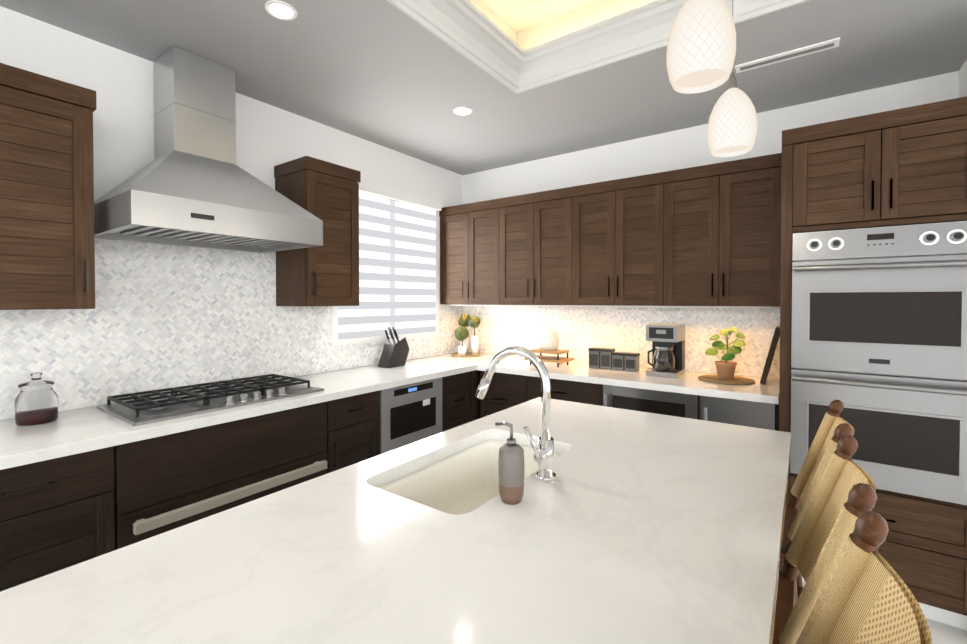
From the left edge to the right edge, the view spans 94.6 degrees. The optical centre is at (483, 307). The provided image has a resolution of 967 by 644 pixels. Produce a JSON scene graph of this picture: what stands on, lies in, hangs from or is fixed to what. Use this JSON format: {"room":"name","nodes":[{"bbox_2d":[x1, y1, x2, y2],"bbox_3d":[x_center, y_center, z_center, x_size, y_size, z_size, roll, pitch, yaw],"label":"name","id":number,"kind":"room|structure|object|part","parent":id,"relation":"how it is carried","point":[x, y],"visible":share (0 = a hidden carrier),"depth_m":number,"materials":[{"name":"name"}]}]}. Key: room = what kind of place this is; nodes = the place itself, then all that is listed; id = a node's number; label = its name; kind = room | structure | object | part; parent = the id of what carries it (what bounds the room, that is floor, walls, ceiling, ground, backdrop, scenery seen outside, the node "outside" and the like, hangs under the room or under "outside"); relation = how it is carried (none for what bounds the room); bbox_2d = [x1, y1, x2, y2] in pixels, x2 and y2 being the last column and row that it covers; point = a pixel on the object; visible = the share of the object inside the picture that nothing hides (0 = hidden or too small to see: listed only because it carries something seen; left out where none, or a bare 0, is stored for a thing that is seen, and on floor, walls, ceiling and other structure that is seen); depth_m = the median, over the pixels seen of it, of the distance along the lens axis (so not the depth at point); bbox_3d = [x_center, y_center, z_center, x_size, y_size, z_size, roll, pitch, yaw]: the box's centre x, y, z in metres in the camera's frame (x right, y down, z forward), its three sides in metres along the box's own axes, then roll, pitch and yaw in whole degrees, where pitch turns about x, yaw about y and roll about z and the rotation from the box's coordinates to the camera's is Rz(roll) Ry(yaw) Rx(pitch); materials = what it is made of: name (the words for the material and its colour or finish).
{"room":"kitchen","nodes":[
{"label":"kitchen","id":0,"kind":"room"},
{"bbox_2d":[0,6,462,419],"bbox_3d":[-2.472,-0.141,1.260,0.160,3.050,7.860,1,1,36],"label":"wall","id":1,"kind":"structure","parent":0,"point":[121,84],"depth_m":2.20,"materials":[{"name":"white paint"}]},
{"bbox_2d":[0,63,95,309],"bbox_3d":[-1.946,-0.420,1.494,0.405,0.860,0.931,1,1,36],"label":"upper cabinet","id":2,"kind":"object","parent":1,"relation":"attached to","point":[47,251],"visible":1,"depth_m":1.66,"materials":[{"name":"brown wood"}]},
{"bbox_2d":[94,46,322,252],"bbox_3d":[-1.325,-0.773,2.174,0.605,0.907,0.820,1,1,36],"label":"range hood","id":3,"kind":"object","parent":1,"relation":"attached to","point":[192,184],"visible":0.96,"depth_m":2.12,"materials":[{"name":"silver metal"}]},
{"bbox_2d":[0,238,463,419],"bbox_3d":[-1.291,0.004,2.756,0.005,0.883,3.734,1,1,36],"label":"backsplash","id":4,"kind":"structure","parent":1,"relation":"attached to","point":[161,316],"depth_m":2.31,"materials":[{"name":"white tile"}]},
{"bbox_2d":[274,156,360,305],"bbox_3d":[-1.027,-0.439,2.797,0.370,0.860,0.382,1,1,36],"label":"upper cabinet","id":5,"kind":"object","parent":1,"relation":"attached to","point":[327,272],"visible":0.96,"depth_m":2.69,"materials":[{"name":"brown wood"}]},
{"bbox_2d":[331,211,439,345],"bbox_3d":[-0.772,-0.324,3.552,0.150,1.170,1.110,1,1,36],"label":"window","id":6,"kind":"structure","parent":1,"relation":"in","point":[334,326],"depth_m":3.71,"materials":[{"name":"white"}]},
{"bbox_2d":[338,180,441,342],"bbox_3d":[-0.694,-0.335,3.495,0.067,1.157,1.030,1,1,36],"label":"window blind","id":7,"kind":"object","parent":6,"relation":"attached to","point":[397,260],"visible":0.71,"depth_m":3.51,"materials":[{"name":"white fabric"}]},
{"bbox_2d":[0,0,966,174],"bbox_3d":[0.244,-1.413,-0.720,6.540,0.450,7.540,1,1,36],"label":"ceiling","id":8,"kind":"structure","parent":0,"point":[385,73],"depth_m":2.32,"materials":[{"name":"grey paint"}]},
{"bbox_2d":[265,0,296,20],"bbox_3d":[-0.834,-1.222,1.838,0.122,0.006,0.123,0,1,27],"label":"recessed light","id":9,"kind":"object","parent":8,"relation":"in","point":[280,10],"depth_m":1.83,"materials":[{"name":"white"}]},
{"bbox_2d":[387,0,534,93],"bbox_3d":[-0.948,-1.285,0.889,0.125,0.152,4.070,1,1,36],"label":"crown molding","id":10,"kind":"structure","parent":8,"relation":"attached to","point":[469,30],"depth_m":2.14,"materials":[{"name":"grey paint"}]},
{"bbox_2d":[453,107,471,115],"bbox_3d":[-0.132,-1.236,2.811,0.122,0.006,0.123,0,1,27],"label":"recessed light","id":11,"kind":"object","parent":8,"relation":"in","point":[463,111],"depth_m":2.80,"materials":[{"name":"white"}]},
{"bbox_2d":[527,0,809,87],"bbox_3d":[0.825,-1.302,2.042,1.350,0.152,0.125,1,1,36],"label":"crown molding","id":12,"kind":"structure","parent":8,"relation":"attached to","point":[646,28],"depth_m":2.17,"materials":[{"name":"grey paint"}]},
{"bbox_2d":[666,0,735,93],"bbox_3d":[0.528,-1.056,1.079,0.153,1.014,0.153,1,1,36],"label":"pendant light","id":13,"kind":"object","parent":8,"relation":"hanging from","point":[701,52],"visible":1,"depth_m":1.03,"materials":[{"name":"white glass"}]},
{"bbox_2d":[707,0,757,156],"bbox_3d":[0.862,-1.055,1.541,0.153,1.029,0.153,1,1,36],"label":"pendant light","id":14,"kind":"object","parent":8,"relation":"hanging from","point":[732,128],"visible":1,"depth_m":1.50,"materials":[{"name":"white glass"}]},
{"bbox_2d":[735,37,839,72],"bbox_3d":[1.474,-1.226,2.182,0.420,0.008,0.080,1,1,36],"label":"ceiling vent","id":15,"kind":"object","parent":8,"relation":"in","point":[796,53],"visible":1,"depth_m":2.17,"materials":[{"name":"white metal"}]},
{"bbox_2d":[463,71,958,378],"bbox_3d":[2.563,-0.157,2.373,6.700,3.050,0.160,1,1,36],"label":"wall","id":16,"kind":"structure","parent":0,"point":[675,150],"depth_m":3.14,"materials":[{"name":"white paint"}]},
{"bbox_2d":[439,197,506,304],"bbox_3d":[-0.013,-0.455,3.924,0.695,0.860,0.327,1,1,36],"label":"upper cabinet","id":17,"kind":"object","parent":16,"relation":"attached to","point":[473,236],"depth_m":3.77,"materials":[{"name":"brown wood"}]},
{"bbox_2d":[507,186,578,306],"bbox_3d":[0.481,-0.449,3.567,0.752,0.860,0.327,1,1,36],"label":"upper cabinet","id":18,"kind":"object","parent":16,"relation":"attached to","point":[543,227],"depth_m":3.39,"materials":[{"name":"brown wood"}]},
{"bbox_2d":[464,305,779,377],"bbox_3d":[0.847,0.208,3.515,2.526,0.453,0.006,1,1,36],"label":"backsplash","id":19,"kind":"structure","parent":16,"relation":"attached to","point":[621,329],"depth_m":3.33,"materials":[{"name":"white tile"}]},
{"bbox_2d":[579,170,674,307],"bbox_3d":[0.999,-0.444,3.193,0.752,0.860,0.327,1,1,36],"label":"upper cabinet","id":20,"kind":"object","parent":16,"relation":"attached to","point":[627,225],"depth_m":3.01,"materials":[{"name":"brown wood"}]},
{"bbox_2d":[675,153,781,307],"bbox_3d":[1.493,-0.439,2.837,0.695,0.860,0.327,1,1,36],"label":"upper cabinet","id":21,"kind":"object","parent":16,"relation":"attached to","point":[706,236],"depth_m":2.66,"materials":[{"name":"brown wood"}]},
{"bbox_2d":[802,581,966,643],"bbox_3d":[0.239,1.441,-0.651,6.900,0.060,7.900,1,1,36],"label":"floor","id":22,"kind":"structure","parent":0,"point":[941,633],"depth_m":1.88,"materials":[{"name":"tile"}]},
{"bbox_2d":[0,445,123,591],"bbox_3d":[-1.753,0.942,1.620,0.594,0.874,0.515,1,1,36],"label":"base cabinet","id":23,"kind":"object","parent":22,"relation":"on","point":[78,486],"depth_m":1.53,"materials":[{"name":"brown wood"}]},
{"bbox_2d":[120,401,339,546],"bbox_3d":[-1.337,0.934,2.195,0.594,0.874,1.014,1,1,36],"label":"base cabinet","id":24,"kind":"object","parent":22,"relation":"on","point":[181,479],"depth_m":1.94,"materials":[{"name":"brown wood"}]},
{"bbox_2d":[0,353,514,472],"bbox_3d":[-1.035,0.470,2.576,0.630,0.040,3.732,1,1,36],"label":"countertop","id":25,"kind":"structure","parent":24,"relation":"on","point":[89,429],"depth_m":1.96,"materials":[{"name":"white stone"}]},
{"bbox_2d":[15,372,57,425],"bbox_3d":[-1.789,0.360,1.786,0.124,0.200,0.124,1,1,36],"label":"candy jar","id":26,"kind":"object","parent":25,"relation":"on","point":[36,400],"visible":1,"depth_m":1.75,"materials":[{"name":"clear glass"}]},
{"bbox_2d":[97,374,323,425],"bbox_3d":[-1.307,0.428,2.216,0.490,0.052,0.840,1,1,36],"label":"gas cooktop","id":27,"kind":"object","parent":25,"relation":"in","point":[146,409],"depth_m":2.07,"materials":[{"name":"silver metal"}]},
{"bbox_2d":[378,327,408,367],"bbox_3d":[-0.671,0.290,3.333,0.110,0.295,0.220,1,1,36],"label":"knife block","id":28,"kind":"object","parent":25,"relation":"on","point":[395,351],"visible":1,"depth_m":3.30,"materials":[{"name":"black plastic"}]},
{"bbox_2d":[451,314,481,356],"bbox_3d":[-0.155,0.243,3.996,0.280,0.371,0.280,1,1,36],"label":"plants","id":29,"kind":"object","parent":25,"relation":"on","point":[462,331],"visible":1,"depth_m":3.95,"materials":[{"name":"green plant"}]},
{"bbox_2d":[340,389,383,468],"bbox_3d":[-0.965,0.926,2.710,0.594,0.874,0.365,1,1,36],"label":"base cabinet","id":30,"kind":"object","parent":22,"relation":"on","point":[362,417],"depth_m":2.57,"materials":[{"name":"brown wood"}]},
{"bbox_2d":[0,346,791,643],"bbox_3d":[-0.245,0.756,0.645,1.064,1.273,3.250,1,1,36],"label":"kitchen island","id":31,"kind":"object","parent":22,"relation":"on","point":[619,526],"visible":0.98,"depth_m":0.86,"materials":[{"name":"white stone"}]},
{"bbox_2d":[377,440,561,514],"bbox_3d":[-0.011,0.622,1.356,0.394,0.228,0.664,1,1,36],"label":"sink basin","id":32,"kind":"object","parent":31,"relation":"in","point":[458,481],"depth_m":1.55,"materials":[{"name":"white ceramic"}]},
{"bbox_2d":[495,421,524,504],"bbox_3d":[0.062,0.375,1.090,0.078,0.189,0.064,1,1,36],"label":"soap dispenser","id":33,"kind":"object","parent":31,"relation":"on","point":[511,463],"visible":1,"depth_m":1.06,"materials":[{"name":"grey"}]},
{"bbox_2d":[475,346,555,481],"bbox_3d":[0.074,0.290,1.266,0.265,0.358,0.093,1,1,36],"label":"faucet","id":34,"kind":"object","parent":31,"relation":"on","point":[544,455],"depth_m":1.21,"materials":[{"name":"silver metal"}]},
{"bbox_2d":[384,377,447,452],"bbox_3d":[-0.708,0.921,3.067,0.594,0.874,0.625,1,1,36],"label":"microwave oven","id":35,"kind":"object","parent":22,"relation":"on","point":[412,413],"depth_m":2.91,"materials":[{"name":"silver metal"}]},
{"bbox_3d":[-0.571,0.699,2.999,0.300,0.419,0.555,1,1,36],"label":"microwave drawer","id":36,"kind":"part","parent":35,"relation":"part of","materials":[{"name":"silver metal"}]},
{"bbox_2d":[448,373,471,429],"bbox_3d":[-0.427,0.916,3.455,0.594,0.874,0.332,1,1,36],"label":"base cabinet","id":37,"kind":"object","parent":22,"relation":"on","point":[460,386],"depth_m":3.31,"materials":[{"name":"brown wood"}]},
{"bbox_2d":[472,369,479,420],"bbox_3d":[-0.143,0.910,3.847,0.595,0.874,0.637,1,1,36],"label":"base cabinet","id":38,"kind":"object","parent":22,"relation":"on","point":[475,376],"depth_m":3.45,"materials":[{"name":"brown wood"}]},
{"bbox_2d":[477,369,532,417],"bbox_3d":[0.335,0.915,3.529,0.472,0.874,0.592,1,1,36],"label":"base cabinet","id":39,"kind":"object","parent":22,"relation":"on","point":[515,381],"depth_m":3.29,"materials":[{"name":"brown wood"}]},
{"bbox_2d":[533,377,612,406],"bbox_3d":[0.734,0.919,3.241,0.616,0.874,0.592,1,1,36],"label":"base cabinet","id":40,"kind":"object","parent":22,"relation":"on","point":[573,391],"depth_m":2.95,"materials":[{"name":"brown wood"}]},
{"bbox_2d":[613,385,700,419],"bbox_3d":[1.137,0.925,2.950,0.634,0.870,0.592,1,1,36],"label":"base cabinet","id":41,"kind":"object","parent":22,"relation":"on","point":[643,400],"depth_m":2.66,"materials":[{"name":"glass"}]},
{"bbox_2d":[477,357,779,404],"bbox_3d":[0.909,0.496,3.084,1.916,0.108,0.632,1,1,36],"label":"countertop","id":42,"kind":"structure","parent":41,"relation":"on","point":[768,394],"depth_m":2.76,"materials":[{"name":"white stone"}]},
{"bbox_2d":[524,327,573,366],"bbox_3d":[0.498,0.292,3.389,0.310,0.290,0.220,1,1,36],"label":"tiered stand","id":43,"kind":"object","parent":42,"relation":"on","point":[548,340],"visible":0.98,"depth_m":3.33,"materials":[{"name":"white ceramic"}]},
{"bbox_2d":[588,347,639,371],"bbox_3d":[0.927,0.370,3.179,0.346,0.141,0.082,1,1,36],"label":"canisters","id":44,"kind":"object","parent":42,"relation":"on","point":[606,358],"visible":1,"depth_m":3.15,"materials":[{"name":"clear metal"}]},
{"bbox_2d":[646,323,684,377],"bbox_3d":[1.206,0.278,2.951,0.190,0.330,0.243,1,1,36],"label":"coffee maker","id":45,"kind":"object","parent":42,"relation":"on","point":[668,350],"visible":1,"depth_m":2.88,"materials":[{"name":"silver metal"}]},
{"bbox_2d":[698,327,754,384],"bbox_3d":[1.483,0.284,2.728,0.310,0.325,0.310,1,1,36],"label":"potted plant","id":46,"kind":"object","parent":42,"relation":"on","point":[725,367],"visible":0.98,"depth_m":2.69,"materials":[{"name":"green plant"}]},
{"bbox_2d":[760,326,779,384],"bbox_3d":[1.710,0.280,2.649,0.026,0.340,0.201,16,10,35],"label":"cutting board","id":47,"kind":"object","parent":42,"relation":"on","point":[770,356],"visible":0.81,"depth_m":2.57,"materials":[{"name":"brown wood"}]},
{"bbox_2d":[603,385,696,418],"bbox_3d":[1.125,0.925,2.890,0.550,0.867,0.591,1,1,36],"label":"wine fridge","id":48,"kind":"object","parent":41,"relation":"in","point":[677,403],"depth_m":2.67,"materials":[{"name":"silver metal"}]},
{"bbox_2d":[780,400,854,603],"bbox_3d":[0.931,0.851,1.543,0.533,1.060,0.433,1,1,36],"label":"counter stool","id":49,"kind":"object","parent":22,"relation":"on","point":[834,428],"visible":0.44,"depth_m":1.53,"materials":[{"name":"beige wicker"}]},
{"bbox_2d":[772,435,876,643],"bbox_3d":[0.632,0.857,1.129,0.533,1.060,0.433,1,1,36],"label":"counter stool","id":50,"kind":"object","parent":22,"relation":"on","point":[844,497],"visible":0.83,"depth_m":1.09,"materials":[{"name":"beige wicker"}]},
{"bbox_2d":[796,511,931,643],"bbox_3d":[0.334,0.862,0.716,0.533,1.060,0.433,1,1,36],"label":"counter stool","id":51,"kind":"object","parent":22,"relation":"on","point":[866,596],"visible":0.96,"depth_m":0.70,"materials":[{"name":"beige wicker"}]},
{"bbox_2d":[779,96,966,629],"bbox_3d":[1.938,0.255,2.235,0.732,2.230,0.798,1,1,36],"label":"tall cabinet","id":52,"kind":"object","parent":22,"relation":"on","point":[873,307],"visible":0.88,"depth_m":1.94,"materials":[{"name":"brown wood"}]},
{"bbox_2d":[790,221,966,504],"bbox_3d":[1.922,0.223,2.211,0.638,1.165,0.742,1,1,36],"label":"double wall oven","id":53,"kind":"object","parent":52,"relation":"in","point":[879,310],"depth_m":1.95,"materials":[{"name":"silver metal"}]},
{"bbox_2d":[959,59,966,97],"bbox_3d":[2.290,0.073,1.981,0.120,2.600,0.800,1,1,36],"label":"wall","id":54,"kind":"structure","parent":0,"point":[963,81],"depth_m":2.25,"materials":[{"name":"white paint"}]}
]}

